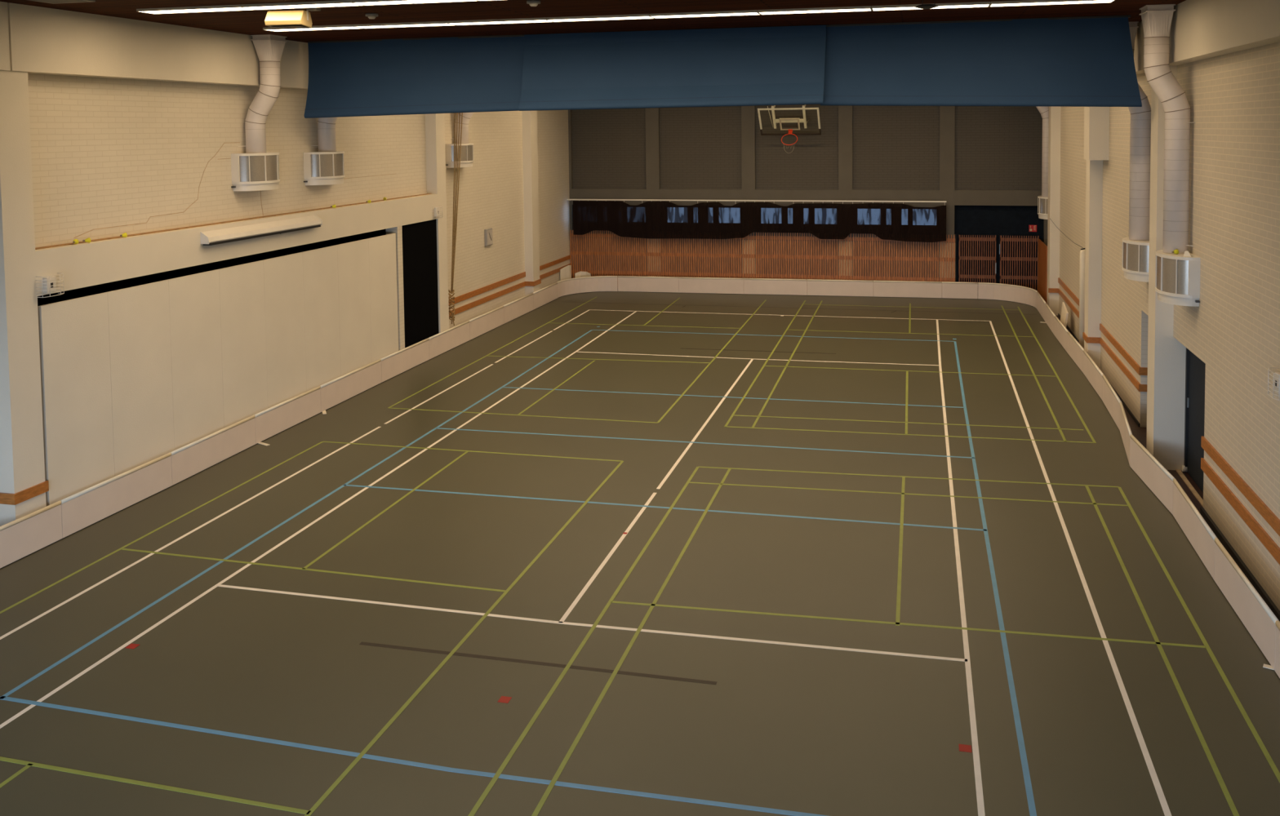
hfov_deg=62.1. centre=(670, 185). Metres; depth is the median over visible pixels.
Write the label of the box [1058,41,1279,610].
wall
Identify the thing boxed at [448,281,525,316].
wooden rail
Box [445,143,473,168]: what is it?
air vent
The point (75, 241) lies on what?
shuttlecock
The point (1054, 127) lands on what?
pier
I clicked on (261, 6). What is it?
diffuser
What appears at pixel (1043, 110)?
air duct
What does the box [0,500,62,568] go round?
board
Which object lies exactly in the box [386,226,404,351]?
pier
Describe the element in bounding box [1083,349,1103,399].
board
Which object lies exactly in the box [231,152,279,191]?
air vent
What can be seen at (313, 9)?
junction box
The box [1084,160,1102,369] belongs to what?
pier
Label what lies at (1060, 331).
board
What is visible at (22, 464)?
pier
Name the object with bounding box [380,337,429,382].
board
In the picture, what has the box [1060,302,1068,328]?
wooden plank
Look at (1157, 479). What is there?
board
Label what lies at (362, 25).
diffuser
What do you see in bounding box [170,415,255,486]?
board
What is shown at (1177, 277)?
air vent
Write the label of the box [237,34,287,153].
air duct
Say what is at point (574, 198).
rail
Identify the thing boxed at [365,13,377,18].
smoke detector
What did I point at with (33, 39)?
beam
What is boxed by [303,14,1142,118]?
curtain
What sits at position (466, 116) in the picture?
air duct
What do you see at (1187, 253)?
crumpled paper
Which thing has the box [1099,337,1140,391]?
wooden rail
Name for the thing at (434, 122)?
pier
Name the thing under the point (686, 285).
board
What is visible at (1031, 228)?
fire sign
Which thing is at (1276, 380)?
wall fitting
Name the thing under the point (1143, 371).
wooden rail
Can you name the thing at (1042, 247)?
panel
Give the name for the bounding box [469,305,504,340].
board
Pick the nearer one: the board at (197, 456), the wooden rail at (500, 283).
the board at (197, 456)
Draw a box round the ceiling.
[0,0,1185,42]
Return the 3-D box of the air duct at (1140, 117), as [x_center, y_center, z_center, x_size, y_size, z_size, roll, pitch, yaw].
[7.404,-0.858,17.068,0.647,3.478,0.470,0,3,13]
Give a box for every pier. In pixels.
[0,70,46,526]
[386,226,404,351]
[425,113,448,333]
[521,110,540,296]
[1047,106,1061,315]
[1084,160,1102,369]
[1146,65,1186,471]
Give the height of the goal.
1.778 m
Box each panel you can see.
[569,230,647,284]
[646,238,660,276]
[659,238,742,283]
[742,232,755,278]
[755,232,838,279]
[838,233,852,279]
[852,233,939,281]
[939,235,955,281]
[954,205,1043,235]
[1037,239,1047,303]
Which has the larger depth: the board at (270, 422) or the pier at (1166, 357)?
the board at (270, 422)
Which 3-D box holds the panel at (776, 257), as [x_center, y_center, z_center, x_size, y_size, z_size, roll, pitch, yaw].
[3.885,2.405,32.758,2.551,1.880,0.064,0,3,13]
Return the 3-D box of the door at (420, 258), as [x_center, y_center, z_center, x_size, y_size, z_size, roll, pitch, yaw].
[-5.586,2.375,23.670,0.040,3.100,1.720,0,3,13]
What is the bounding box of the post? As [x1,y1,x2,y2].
[1079,248,1084,348]
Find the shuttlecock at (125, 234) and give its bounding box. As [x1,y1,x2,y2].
[120,232,127,237]
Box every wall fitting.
[35,272,64,297]
[431,205,442,218]
[484,227,493,246]
[1267,367,1279,400]
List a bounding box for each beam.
[0,1,308,89]
[1133,0,1279,75]
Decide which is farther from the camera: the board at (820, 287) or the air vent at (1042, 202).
the board at (820, 287)
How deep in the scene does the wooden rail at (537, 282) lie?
30.47 m
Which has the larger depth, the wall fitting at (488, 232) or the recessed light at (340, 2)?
the wall fitting at (488, 232)
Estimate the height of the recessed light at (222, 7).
0.034 m
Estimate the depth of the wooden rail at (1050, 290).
28.51 m
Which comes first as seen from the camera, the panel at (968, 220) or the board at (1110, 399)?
the board at (1110, 399)
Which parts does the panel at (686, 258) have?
cross rail, cross rail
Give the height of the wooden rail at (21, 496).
0.130 m
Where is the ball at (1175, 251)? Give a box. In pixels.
[1172,248,1178,254]
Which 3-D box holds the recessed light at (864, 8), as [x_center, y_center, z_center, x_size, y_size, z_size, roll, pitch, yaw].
[1.969,-2.388,14.504,1.520,0.034,0.330,0,3,13]
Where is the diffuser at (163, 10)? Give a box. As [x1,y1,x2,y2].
[142,7,252,13]
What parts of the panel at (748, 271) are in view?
cross rail, cross rail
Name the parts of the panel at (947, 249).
cross rail, cross rail, cross rail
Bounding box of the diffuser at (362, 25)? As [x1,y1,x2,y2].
[359,23,453,27]
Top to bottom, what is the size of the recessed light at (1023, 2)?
0.034 m
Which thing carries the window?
in the wall at (955, 155)
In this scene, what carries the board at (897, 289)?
on the floor
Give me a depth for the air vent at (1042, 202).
29.37 m
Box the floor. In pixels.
[0,291,1279,815]
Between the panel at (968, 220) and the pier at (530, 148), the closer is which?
the pier at (530, 148)
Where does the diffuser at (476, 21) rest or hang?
attached to the recessed light at (544, 19)
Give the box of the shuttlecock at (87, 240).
[82,237,90,243]
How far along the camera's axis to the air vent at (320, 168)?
19.64 m
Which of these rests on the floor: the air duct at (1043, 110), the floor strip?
the floor strip
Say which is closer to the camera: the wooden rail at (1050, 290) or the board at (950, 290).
the wooden rail at (1050, 290)
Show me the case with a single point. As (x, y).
(263, 229)
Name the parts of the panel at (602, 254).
cross rail, cross rail, cross rail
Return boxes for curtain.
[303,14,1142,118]
[569,200,946,242]
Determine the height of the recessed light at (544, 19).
0.034 m
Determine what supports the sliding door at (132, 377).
on the floor
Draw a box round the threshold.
[1175,469,1203,507]
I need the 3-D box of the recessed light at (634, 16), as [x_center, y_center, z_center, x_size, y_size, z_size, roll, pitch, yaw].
[-1.005,-2.394,15.203,1.520,0.034,0.330,0,3,13]
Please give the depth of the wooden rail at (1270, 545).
12.16 m
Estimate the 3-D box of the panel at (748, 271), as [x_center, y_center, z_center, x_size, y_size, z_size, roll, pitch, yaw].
[2.434,2.401,33.099,0.412,1.880,0.064,0,3,13]
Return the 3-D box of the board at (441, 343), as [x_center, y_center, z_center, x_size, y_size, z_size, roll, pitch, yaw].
[-5.189,3.614,24.912,0.061,0.502,2.194,0,3,13]
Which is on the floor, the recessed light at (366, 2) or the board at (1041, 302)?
the board at (1041, 302)
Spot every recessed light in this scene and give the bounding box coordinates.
[136,4,253,13]
[240,0,364,9]
[262,24,361,31]
[268,26,308,29]
[351,0,477,5]
[353,21,454,28]
[447,17,552,25]
[546,13,654,22]
[649,9,760,18]
[757,5,871,14]
[871,4,921,10]
[930,1,990,8]
[989,0,1115,6]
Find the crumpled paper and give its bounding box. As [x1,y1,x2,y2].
[1183,250,1192,257]
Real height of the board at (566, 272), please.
0.840 m
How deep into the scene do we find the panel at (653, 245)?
33.78 m
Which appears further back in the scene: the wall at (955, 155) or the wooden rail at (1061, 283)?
the wall at (955, 155)
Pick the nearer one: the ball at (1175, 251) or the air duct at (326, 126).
the ball at (1175, 251)
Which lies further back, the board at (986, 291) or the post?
the board at (986, 291)
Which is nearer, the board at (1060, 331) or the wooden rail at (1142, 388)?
the wooden rail at (1142, 388)
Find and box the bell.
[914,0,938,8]
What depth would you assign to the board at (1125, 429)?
16.72 m
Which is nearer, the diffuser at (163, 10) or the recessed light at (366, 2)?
the recessed light at (366, 2)
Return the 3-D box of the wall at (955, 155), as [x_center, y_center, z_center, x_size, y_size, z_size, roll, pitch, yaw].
[3.901,-0.037,32.805,14.680,6.750,0.300,0,3,13]
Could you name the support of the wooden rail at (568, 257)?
attached to the wall at (111, 157)
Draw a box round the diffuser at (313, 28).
[266,26,360,31]
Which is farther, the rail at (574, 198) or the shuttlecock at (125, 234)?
the rail at (574, 198)
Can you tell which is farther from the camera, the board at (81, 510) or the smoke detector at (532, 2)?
the board at (81, 510)
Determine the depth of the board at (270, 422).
18.39 m
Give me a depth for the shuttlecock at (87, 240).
14.21 m
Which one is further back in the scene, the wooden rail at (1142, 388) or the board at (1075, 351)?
the board at (1075, 351)
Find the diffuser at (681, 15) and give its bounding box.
[653,12,759,17]
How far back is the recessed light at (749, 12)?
14.78 m
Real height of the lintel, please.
0.580 m
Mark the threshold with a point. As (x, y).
(1180, 473)
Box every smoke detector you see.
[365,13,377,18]
[526,0,540,6]
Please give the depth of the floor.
11.56 m
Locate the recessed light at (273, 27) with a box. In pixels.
[268,26,308,29]
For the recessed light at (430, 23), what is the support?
in the ceiling
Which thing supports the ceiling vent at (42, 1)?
in the ceiling
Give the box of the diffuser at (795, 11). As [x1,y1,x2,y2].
[760,8,871,13]
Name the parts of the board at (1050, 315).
board panel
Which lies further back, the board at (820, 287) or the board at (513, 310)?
the board at (820, 287)
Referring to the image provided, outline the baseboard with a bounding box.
[1057,313,1279,622]
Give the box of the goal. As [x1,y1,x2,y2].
[757,104,821,153]
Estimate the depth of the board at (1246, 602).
10.77 m
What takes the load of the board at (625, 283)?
on the floor
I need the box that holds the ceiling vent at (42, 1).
[30,0,95,3]
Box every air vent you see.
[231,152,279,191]
[303,151,345,185]
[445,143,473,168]
[1037,195,1048,219]
[1122,236,1149,282]
[1155,249,1200,306]
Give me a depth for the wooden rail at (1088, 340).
21.93 m
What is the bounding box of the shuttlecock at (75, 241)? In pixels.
[72,239,78,244]
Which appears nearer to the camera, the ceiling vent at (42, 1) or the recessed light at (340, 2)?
the ceiling vent at (42, 1)
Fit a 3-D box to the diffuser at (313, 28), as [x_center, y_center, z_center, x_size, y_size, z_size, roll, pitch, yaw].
[-5.466,-2.397,16.252,1.494,0.008,0.298,0,3,13]
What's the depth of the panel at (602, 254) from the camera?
34.12 m
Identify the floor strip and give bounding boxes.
[1056,315,1222,545]
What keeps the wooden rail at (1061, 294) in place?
attached to the wall at (1233, 99)
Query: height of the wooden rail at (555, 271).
0.120 m
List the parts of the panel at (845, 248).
cross rail, cross rail, cross rail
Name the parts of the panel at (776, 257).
cross rail, cross rail, cross rail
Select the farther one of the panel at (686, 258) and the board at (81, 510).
the panel at (686, 258)
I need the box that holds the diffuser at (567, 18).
[549,16,651,21]
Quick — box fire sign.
[1028,225,1036,231]
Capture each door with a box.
[37,233,398,506]
[401,219,439,347]
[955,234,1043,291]
[1181,347,1205,493]
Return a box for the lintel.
[35,193,437,296]
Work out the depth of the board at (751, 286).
32.54 m
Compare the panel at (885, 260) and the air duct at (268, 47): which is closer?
the air duct at (268, 47)
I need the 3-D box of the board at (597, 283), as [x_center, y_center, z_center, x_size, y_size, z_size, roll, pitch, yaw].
[-2.722,3.143,33.142,2.176,0.502,0.587,-3,4,-34]
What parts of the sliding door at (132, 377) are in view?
wall panel, wall panel, wall panel, wall panel, wall panel, wall panel, wall panel, wall panel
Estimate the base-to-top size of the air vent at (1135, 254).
0.620 m
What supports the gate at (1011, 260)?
in the wall at (955, 155)
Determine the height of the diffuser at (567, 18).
0.008 m
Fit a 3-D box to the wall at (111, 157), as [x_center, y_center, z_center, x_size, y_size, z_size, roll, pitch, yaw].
[-7.435,0.920,17.314,0.302,6.750,35.100,0,3,13]
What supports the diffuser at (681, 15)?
attached to the recessed light at (749, 12)
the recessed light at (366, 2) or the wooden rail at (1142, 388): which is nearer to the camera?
the recessed light at (366, 2)
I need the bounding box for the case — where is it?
[200,214,322,245]
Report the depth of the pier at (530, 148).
30.42 m
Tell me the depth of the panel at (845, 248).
32.41 m
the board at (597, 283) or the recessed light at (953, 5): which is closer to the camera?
the recessed light at (953, 5)
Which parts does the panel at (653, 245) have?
cross rail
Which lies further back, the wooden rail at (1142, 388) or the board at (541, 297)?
the board at (541, 297)
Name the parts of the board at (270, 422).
foot plate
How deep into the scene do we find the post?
23.15 m
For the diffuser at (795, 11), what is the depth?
14.46 m
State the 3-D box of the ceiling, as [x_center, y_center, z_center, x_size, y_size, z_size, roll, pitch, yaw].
[-0.158,-2.538,15.510,15.280,0.200,35.900,0,3,13]
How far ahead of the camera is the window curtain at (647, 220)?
32.70 m
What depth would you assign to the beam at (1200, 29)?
12.50 m
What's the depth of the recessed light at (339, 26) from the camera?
16.21 m
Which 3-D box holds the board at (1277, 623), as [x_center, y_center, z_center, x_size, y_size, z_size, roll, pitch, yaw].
[5.481,4.368,8.932,0.131,0.502,2.024,0,3,13]
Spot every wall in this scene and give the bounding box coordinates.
[27,73,570,328]
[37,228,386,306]
[568,104,1047,281]
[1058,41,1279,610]
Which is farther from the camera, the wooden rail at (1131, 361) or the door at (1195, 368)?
the wooden rail at (1131, 361)
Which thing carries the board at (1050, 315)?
on the floor
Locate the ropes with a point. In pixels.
(455, 210)
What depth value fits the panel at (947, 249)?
31.71 m
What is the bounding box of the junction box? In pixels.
[306,7,320,11]
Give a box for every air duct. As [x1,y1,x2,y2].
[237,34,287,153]
[311,117,337,151]
[455,112,473,143]
[1035,106,1048,197]
[1128,21,1151,240]
[1138,4,1193,253]
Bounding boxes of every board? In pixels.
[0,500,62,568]
[60,452,172,539]
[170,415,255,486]
[253,386,320,445]
[320,359,381,414]
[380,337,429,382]
[428,320,470,359]
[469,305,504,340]
[503,293,533,324]
[533,282,557,310]
[556,275,617,297]
[560,265,571,280]
[574,271,591,278]
[617,275,679,293]
[678,276,743,294]
[743,278,807,295]
[807,279,873,297]
[873,280,942,298]
[942,281,977,299]
[977,282,1036,308]
[1036,291,1045,320]
[1040,302,1055,335]
[1054,315,1068,353]
[1066,331,1084,373]
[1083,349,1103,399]
[1102,374,1120,431]
[1120,401,1132,464]
[1129,434,1175,515]
[1173,478,1217,581]
[1213,537,1279,671]
[1275,620,1279,679]
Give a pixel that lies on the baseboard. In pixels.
(1213, 526)
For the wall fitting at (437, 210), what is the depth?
24.21 m
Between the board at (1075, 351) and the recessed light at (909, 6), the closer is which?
the recessed light at (909, 6)
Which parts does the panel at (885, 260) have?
cross rail, cross rail, cross rail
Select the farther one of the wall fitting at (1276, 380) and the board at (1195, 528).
the board at (1195, 528)
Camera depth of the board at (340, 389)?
20.47 m
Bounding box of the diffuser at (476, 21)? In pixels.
[452,19,551,25]
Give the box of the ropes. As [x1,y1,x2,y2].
[448,112,462,325]
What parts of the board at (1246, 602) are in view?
foot plate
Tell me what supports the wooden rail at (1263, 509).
attached to the wall at (1233, 99)
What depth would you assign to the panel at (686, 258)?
33.43 m
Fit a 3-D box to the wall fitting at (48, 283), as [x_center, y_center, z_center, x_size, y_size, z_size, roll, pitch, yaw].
[-7.855,1.268,13.472,0.124,0.267,0.348,0,3,13]
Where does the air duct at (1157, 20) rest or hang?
hanging from the ceiling
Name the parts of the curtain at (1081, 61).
panel, panel, panel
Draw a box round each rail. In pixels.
[0,480,48,505]
[448,271,525,305]
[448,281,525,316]
[525,279,541,286]
[539,254,570,270]
[539,263,570,279]
[566,198,946,202]
[1048,288,1059,293]
[1057,277,1079,306]
[1057,288,1079,318]
[1082,332,1100,343]
[1099,323,1140,375]
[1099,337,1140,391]
[1138,367,1147,375]
[1138,384,1146,391]
[1200,435,1279,536]
[1200,457,1279,564]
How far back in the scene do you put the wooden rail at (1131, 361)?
19.62 m
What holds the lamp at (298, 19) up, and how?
attached to the ceiling
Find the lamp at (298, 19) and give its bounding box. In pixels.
[264,8,312,29]
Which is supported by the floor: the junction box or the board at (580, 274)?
the board at (580, 274)
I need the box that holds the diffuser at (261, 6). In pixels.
[248,3,359,9]

